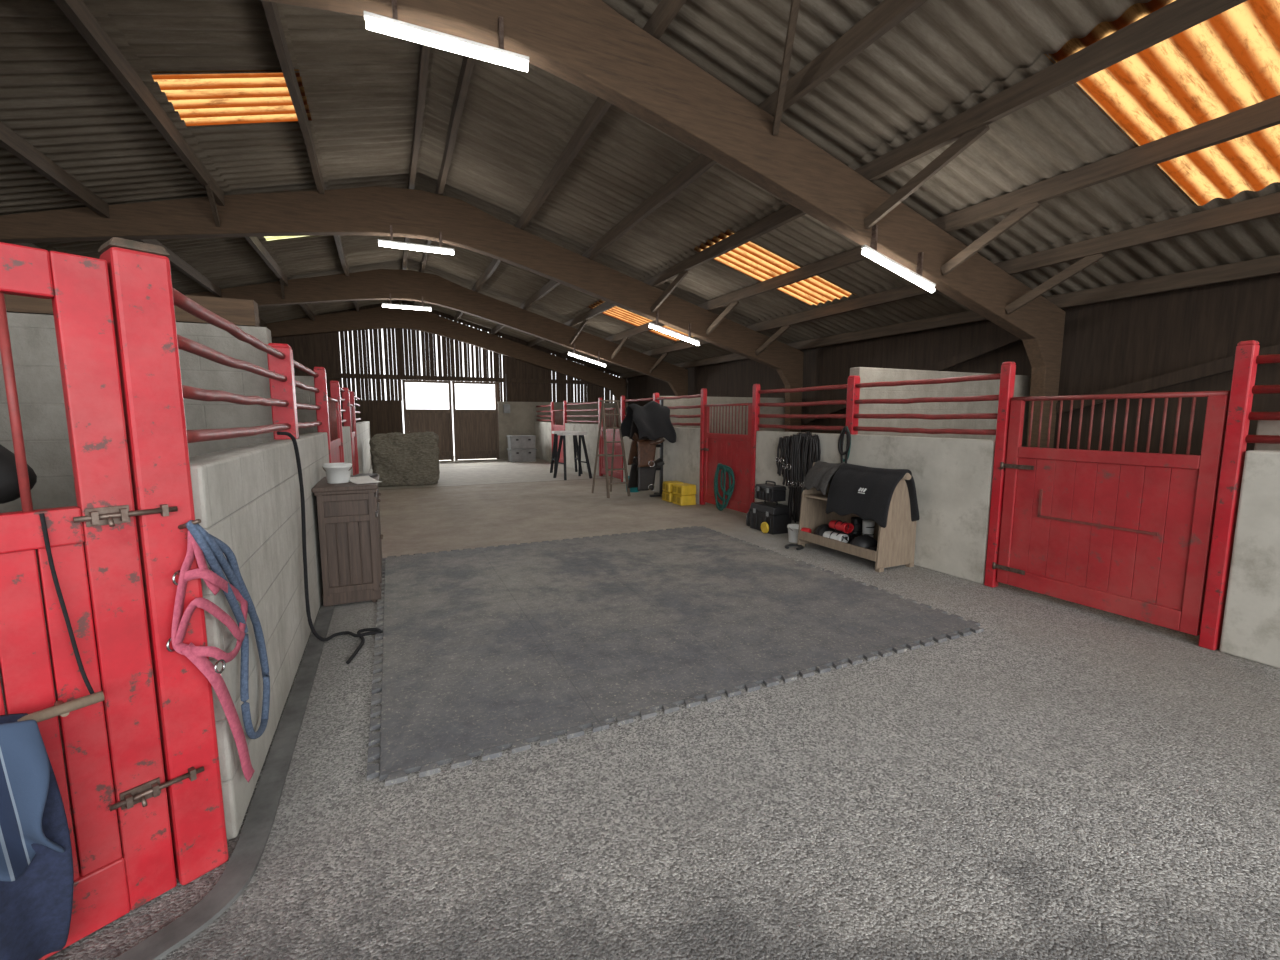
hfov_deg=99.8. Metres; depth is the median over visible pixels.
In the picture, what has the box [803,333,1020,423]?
brace
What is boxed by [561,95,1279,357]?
purlin
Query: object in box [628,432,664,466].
saddle
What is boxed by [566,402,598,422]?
railing
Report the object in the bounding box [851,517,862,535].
boot
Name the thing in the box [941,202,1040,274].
knee brace
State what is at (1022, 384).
wall partition
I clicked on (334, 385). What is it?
post
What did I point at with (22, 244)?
roof purlin
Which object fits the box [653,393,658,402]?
post
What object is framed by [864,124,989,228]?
knee brace
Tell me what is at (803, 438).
bridle
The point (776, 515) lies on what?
toolbox
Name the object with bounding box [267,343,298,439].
post
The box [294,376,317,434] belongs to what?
wall partition
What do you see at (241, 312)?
beam
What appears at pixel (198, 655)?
halter
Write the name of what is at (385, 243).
strip light
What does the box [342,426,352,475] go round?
wall
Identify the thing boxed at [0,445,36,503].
horse
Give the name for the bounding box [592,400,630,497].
step ladder
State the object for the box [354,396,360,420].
railing
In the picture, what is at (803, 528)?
roll
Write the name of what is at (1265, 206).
purlin
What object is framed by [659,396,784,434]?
wall partition
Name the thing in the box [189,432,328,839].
wall
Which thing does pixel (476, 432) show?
door
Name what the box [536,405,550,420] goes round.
railing
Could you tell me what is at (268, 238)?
window
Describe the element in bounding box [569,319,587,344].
knee brace
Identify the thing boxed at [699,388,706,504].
post
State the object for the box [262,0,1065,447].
roof beam
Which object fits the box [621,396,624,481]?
post
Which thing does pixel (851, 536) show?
boot
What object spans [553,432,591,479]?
trestle
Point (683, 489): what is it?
block
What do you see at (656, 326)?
strip light
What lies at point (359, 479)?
paper sheet
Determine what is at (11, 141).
roof purlin
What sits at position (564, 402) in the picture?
post
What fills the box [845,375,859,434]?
post
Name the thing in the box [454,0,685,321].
purlin
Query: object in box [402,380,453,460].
door
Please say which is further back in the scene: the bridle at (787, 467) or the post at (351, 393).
the post at (351, 393)
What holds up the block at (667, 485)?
on the block at (666, 496)
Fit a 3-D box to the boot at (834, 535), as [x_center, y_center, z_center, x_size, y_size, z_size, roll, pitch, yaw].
[2.136,0.613,5.820,0.222,0.123,0.242,-4,8,-30]
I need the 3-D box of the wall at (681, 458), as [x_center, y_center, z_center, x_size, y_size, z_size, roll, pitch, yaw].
[0.386,-0.409,10.699,0.160,1.290,3.330,-3,7,-25]
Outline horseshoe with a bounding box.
[785,544,803,549]
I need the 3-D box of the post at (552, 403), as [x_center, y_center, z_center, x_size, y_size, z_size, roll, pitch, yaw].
[-2.819,-1.541,17.421,0.080,1.954,0.080,-3,7,-25]
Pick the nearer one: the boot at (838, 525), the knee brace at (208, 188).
the boot at (838, 525)
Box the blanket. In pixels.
[0,713,73,959]
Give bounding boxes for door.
[0,242,203,959]
[328,397,341,462]
[350,404,357,474]
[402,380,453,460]
[452,381,498,459]
[552,410,563,462]
[600,408,620,478]
[700,403,751,512]
[992,391,1230,635]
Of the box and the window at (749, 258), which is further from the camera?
the box
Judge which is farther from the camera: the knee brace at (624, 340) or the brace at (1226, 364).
the knee brace at (624, 340)
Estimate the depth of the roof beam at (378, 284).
13.07 m
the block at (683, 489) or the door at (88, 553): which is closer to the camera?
the door at (88, 553)
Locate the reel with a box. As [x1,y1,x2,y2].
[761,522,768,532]
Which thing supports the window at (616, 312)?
attached to the ceiling
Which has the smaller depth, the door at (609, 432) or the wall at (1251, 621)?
the wall at (1251, 621)
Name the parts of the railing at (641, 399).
rail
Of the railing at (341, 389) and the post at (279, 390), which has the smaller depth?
the post at (279, 390)
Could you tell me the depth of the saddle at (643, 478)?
9.81 m
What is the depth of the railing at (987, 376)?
5.25 m
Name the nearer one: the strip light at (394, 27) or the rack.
the strip light at (394, 27)
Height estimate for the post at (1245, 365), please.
1.954 m
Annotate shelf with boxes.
[804,493,827,500]
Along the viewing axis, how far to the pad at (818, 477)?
5.97 m
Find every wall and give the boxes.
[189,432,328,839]
[271,300,627,458]
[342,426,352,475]
[356,421,371,473]
[535,422,555,461]
[565,423,603,474]
[623,427,706,503]
[627,273,1279,454]
[755,431,994,583]
[1219,450,1279,667]
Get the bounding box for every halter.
[166,531,254,781]
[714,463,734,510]
[838,426,850,462]
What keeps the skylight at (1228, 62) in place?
attached to the ceiling
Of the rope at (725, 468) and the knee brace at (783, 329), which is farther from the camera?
the knee brace at (783, 329)
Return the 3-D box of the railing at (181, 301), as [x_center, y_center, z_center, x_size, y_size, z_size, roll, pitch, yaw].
[-1.950,-0.479,2.666,0.048,0.523,2.166,-3,7,-25]
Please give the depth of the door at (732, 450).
8.36 m
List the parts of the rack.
panel, panel, rail, panel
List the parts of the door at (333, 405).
door panel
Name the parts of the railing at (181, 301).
rail, rail, rail, rail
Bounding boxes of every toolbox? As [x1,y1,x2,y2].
[750,500,791,534]
[755,480,786,501]
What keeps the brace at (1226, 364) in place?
attached to the roof beam at (589, 45)
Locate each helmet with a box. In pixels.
[814,524,835,535]
[850,535,877,548]
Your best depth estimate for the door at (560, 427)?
16.69 m
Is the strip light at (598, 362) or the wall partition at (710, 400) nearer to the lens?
the wall partition at (710, 400)
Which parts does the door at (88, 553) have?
door panel, tie cord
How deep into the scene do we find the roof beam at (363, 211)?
8.13 m
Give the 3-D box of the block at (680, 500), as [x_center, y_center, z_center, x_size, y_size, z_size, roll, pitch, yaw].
[0.755,0.329,9.233,0.302,0.170,0.318,-3,7,-25]
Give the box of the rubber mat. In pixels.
[367,526,983,786]
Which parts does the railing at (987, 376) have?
rail, rail, rail, rail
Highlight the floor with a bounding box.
[0,456,1279,959]
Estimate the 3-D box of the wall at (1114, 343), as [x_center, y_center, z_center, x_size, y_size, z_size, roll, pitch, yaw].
[4.455,-1.224,10.306,0.160,3.160,23.700,-3,7,-25]
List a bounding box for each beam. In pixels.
[0,186,803,431]
[4,294,259,326]
[184,269,687,395]
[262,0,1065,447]
[267,306,625,427]
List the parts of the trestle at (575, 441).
leg, leg, leg, leg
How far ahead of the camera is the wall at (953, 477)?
5.18 m
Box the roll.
[801,527,810,532]
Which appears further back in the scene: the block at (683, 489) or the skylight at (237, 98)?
the block at (683, 489)
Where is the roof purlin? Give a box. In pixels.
[10,243,41,248]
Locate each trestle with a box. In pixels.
[550,431,582,473]
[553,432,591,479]
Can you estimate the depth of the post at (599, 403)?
13.46 m
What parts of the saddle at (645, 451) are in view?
seat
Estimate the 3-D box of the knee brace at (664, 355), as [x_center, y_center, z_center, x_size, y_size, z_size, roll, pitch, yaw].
[0.526,-3.325,15.206,0.045,0.546,0.949,-4,8,-30]
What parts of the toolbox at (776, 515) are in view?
lid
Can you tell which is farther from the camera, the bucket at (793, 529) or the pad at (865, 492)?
the bucket at (793, 529)
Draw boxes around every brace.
[206,181,219,226]
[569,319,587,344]
[611,338,627,358]
[649,353,667,372]
[651,271,687,312]
[706,301,738,334]
[755,325,790,355]
[773,0,799,134]
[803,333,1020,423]
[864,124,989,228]
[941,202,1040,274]
[1005,253,1104,313]
[1056,344,1279,413]
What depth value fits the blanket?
1.34 m
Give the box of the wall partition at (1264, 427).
[1254,420,1279,450]
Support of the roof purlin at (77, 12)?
attached to the ceiling
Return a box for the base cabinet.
[312,474,382,606]
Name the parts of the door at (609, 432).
door panel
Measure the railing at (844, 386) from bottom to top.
0.540 m
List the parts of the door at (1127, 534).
raised moulding, door panel, rail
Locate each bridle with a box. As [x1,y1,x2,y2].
[776,436,786,476]
[782,435,792,487]
[788,433,801,522]
[796,431,811,521]
[803,434,820,482]
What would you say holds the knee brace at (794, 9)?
attached to the roof beam at (589, 45)
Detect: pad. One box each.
[621,401,675,442]
[803,461,843,494]
[826,463,919,527]
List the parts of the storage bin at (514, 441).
lid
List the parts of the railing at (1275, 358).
rail, rail, rail, rail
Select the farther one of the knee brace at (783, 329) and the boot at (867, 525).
the knee brace at (783, 329)
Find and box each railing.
[172,287,290,442]
[293,360,321,427]
[340,387,346,422]
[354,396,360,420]
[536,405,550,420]
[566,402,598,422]
[624,398,652,416]
[656,394,700,425]
[757,384,846,429]
[853,373,1000,434]
[1245,354,1279,443]
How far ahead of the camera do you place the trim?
1.95 m
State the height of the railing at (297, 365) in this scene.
0.525 m
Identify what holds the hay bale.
on the floor
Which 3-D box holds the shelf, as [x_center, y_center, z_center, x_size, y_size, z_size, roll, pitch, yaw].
[2.285,0.224,5.751,0.420,0.020,1.080,-3,7,-25]
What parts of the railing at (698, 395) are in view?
rail, rail, rail, rail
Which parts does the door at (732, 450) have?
door panel, rail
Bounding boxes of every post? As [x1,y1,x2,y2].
[98,237,228,884]
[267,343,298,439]
[313,367,331,462]
[330,381,344,462]
[342,388,353,474]
[349,391,358,473]
[551,402,553,448]
[563,401,566,430]
[598,398,602,475]
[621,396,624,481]
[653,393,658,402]
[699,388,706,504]
[750,384,759,505]
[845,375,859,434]
[984,362,1015,587]
[1198,340,1259,649]
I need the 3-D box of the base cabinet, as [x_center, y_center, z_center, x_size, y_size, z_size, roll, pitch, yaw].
[-2.461,0.481,4.625,0.461,0.960,0.880,-3,7,-25]
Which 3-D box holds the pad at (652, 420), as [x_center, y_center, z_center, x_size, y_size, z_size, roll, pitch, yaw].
[0.140,-1.065,9.835,0.807,0.762,0.818,-3,7,-25]
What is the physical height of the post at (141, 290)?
1.999 m
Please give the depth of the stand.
10.06 m
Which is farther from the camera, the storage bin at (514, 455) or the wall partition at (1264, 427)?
the storage bin at (514, 455)
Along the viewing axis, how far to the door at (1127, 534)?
3.92 m
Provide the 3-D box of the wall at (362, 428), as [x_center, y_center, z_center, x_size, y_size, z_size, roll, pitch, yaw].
[-6.983,-0.774,13.565,0.160,1.340,8.020,-3,7,-25]
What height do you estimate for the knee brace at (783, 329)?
0.546 m
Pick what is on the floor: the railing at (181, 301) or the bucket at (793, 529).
the bucket at (793, 529)
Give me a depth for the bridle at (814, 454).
6.52 m
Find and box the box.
[503,374,509,412]
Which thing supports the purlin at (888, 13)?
attached to the ceiling
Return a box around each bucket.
[323,463,351,483]
[624,476,638,491]
[787,524,798,542]
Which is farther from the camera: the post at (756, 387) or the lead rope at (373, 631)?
the post at (756, 387)
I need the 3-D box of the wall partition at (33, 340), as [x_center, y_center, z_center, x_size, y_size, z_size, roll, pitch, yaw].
[-4.769,0.102,2.917,4.765,2.110,0.150,-3,7,-25]
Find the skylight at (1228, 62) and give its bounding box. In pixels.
[1045,0,1279,205]
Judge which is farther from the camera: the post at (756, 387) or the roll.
the post at (756, 387)
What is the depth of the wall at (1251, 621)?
3.28 m
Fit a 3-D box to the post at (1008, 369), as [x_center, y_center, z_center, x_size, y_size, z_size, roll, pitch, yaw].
[3.119,-0.028,4.672,0.080,1.954,0.080,-3,7,-25]
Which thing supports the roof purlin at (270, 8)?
attached to the ceiling
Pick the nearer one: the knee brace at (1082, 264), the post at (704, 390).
the knee brace at (1082, 264)
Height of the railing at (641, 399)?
0.541 m
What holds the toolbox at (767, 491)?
on the toolbox at (776, 515)
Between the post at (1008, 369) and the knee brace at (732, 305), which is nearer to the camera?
the post at (1008, 369)
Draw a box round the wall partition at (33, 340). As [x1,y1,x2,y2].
[0,312,274,652]
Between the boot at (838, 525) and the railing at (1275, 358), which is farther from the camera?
the boot at (838, 525)
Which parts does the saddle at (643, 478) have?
seat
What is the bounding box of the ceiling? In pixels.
[0,0,1279,373]
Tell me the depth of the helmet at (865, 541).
5.50 m
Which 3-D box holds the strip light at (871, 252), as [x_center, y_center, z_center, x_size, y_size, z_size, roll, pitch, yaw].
[2.749,-2.345,5.731,1.086,0.596,0.095,-3,7,-25]
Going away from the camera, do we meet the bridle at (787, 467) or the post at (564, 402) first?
the bridle at (787, 467)
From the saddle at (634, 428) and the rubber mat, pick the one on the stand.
the saddle at (634, 428)
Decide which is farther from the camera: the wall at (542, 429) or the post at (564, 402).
the wall at (542, 429)
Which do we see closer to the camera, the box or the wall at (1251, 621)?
the wall at (1251, 621)
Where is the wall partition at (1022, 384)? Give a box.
[850,367,1030,446]
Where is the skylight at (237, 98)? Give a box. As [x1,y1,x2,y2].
[150,69,311,126]
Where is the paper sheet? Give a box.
[349,476,380,483]
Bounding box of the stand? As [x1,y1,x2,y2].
[636,400,663,496]
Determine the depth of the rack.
5.35 m
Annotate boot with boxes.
[823,531,848,542]
[828,520,853,532]
[835,531,856,542]
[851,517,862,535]
[862,520,874,536]
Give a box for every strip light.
[364,0,528,71]
[378,225,453,254]
[382,293,431,310]
[568,343,605,366]
[649,311,699,345]
[861,225,935,292]
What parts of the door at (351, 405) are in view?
door panel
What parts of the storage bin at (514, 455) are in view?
lid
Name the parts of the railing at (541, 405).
rail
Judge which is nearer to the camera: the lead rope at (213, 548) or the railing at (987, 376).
the lead rope at (213, 548)
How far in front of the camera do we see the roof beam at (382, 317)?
17.47 m
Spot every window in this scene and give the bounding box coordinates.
[264,236,316,241]
[588,300,692,340]
[694,229,855,305]
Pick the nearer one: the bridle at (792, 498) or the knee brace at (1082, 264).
the knee brace at (1082, 264)
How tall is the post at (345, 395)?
1.944 m
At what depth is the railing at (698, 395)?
9.62 m
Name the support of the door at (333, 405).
attached to the post at (334, 385)
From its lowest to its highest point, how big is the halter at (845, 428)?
0.489 m
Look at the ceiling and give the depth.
5.70 m
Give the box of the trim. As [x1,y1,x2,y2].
[114,603,334,959]
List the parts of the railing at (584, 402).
rail, rail, rail, rail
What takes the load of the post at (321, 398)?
on the floor
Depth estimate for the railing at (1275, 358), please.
3.24 m
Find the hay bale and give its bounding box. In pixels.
[369,431,439,486]
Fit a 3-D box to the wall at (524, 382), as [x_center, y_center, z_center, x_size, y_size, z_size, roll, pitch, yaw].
[-7.572,-3.216,17.544,15.600,5.251,0.210,-3,7,-25]
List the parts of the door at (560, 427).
door panel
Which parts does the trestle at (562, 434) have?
leg, leg, leg, leg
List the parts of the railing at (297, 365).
rail, rail, rail, rail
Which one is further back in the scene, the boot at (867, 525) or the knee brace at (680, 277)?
the knee brace at (680, 277)
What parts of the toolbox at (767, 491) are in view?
lid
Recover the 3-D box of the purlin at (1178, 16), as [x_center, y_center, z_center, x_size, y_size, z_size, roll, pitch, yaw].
[1.006,-3.496,8.430,0.093,0.175,23.500,-3,7,-25]
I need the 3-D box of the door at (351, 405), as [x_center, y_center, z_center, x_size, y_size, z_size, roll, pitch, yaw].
[-4.931,-0.478,9.252,0.050,1.648,1.240,-3,7,-25]
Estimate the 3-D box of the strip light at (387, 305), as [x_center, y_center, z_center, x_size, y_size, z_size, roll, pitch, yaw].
[-5.515,-4.210,12.756,1.080,0.325,0.095,-3,7,-25]
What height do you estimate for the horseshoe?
0.026 m
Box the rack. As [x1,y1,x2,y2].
[797,462,916,571]
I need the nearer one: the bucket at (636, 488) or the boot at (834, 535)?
the boot at (834, 535)
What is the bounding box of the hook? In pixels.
[178,519,200,529]
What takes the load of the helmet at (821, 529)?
on the rack
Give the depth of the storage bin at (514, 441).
17.66 m
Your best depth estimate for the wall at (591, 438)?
14.54 m
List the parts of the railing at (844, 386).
rail, rail, rail, rail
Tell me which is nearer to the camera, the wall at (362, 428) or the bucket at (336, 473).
the bucket at (336, 473)
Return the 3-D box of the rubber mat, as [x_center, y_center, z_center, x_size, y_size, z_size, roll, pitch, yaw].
[-0.135,0.936,4.747,3.936,0.022,3.906,-3,7,-25]
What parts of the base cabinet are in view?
drawer, door, door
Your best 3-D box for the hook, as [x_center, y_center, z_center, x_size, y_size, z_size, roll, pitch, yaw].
[-1.384,0.136,1.657,0.063,0.033,0.014,-1,7,-5]
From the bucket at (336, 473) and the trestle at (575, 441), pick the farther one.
the trestle at (575, 441)
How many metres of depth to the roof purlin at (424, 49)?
6.36 m
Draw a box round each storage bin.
[506,435,536,448]
[507,448,536,461]
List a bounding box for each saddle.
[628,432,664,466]
[628,456,664,490]
[629,420,650,439]
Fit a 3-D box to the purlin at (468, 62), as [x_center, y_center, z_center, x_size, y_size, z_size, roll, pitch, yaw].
[-2.353,-4.341,6.766,0.091,0.176,23.500,-3,7,-25]
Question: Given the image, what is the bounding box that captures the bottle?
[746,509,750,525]
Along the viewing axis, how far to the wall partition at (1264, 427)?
3.33 m
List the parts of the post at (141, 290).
post cap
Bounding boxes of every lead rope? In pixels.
[185,520,269,738]
[277,431,381,663]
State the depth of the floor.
2.08 m
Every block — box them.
[662,481,682,492]
[662,491,672,501]
[672,483,695,495]
[673,494,695,505]
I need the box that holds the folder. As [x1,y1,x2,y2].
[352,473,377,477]
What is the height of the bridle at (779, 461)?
0.560 m
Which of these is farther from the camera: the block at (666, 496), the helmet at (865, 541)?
the block at (666, 496)
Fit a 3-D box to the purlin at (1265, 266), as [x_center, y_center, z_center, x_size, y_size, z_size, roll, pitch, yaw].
[4.183,-2.695,10.005,0.099,0.177,23.500,-3,7,-25]

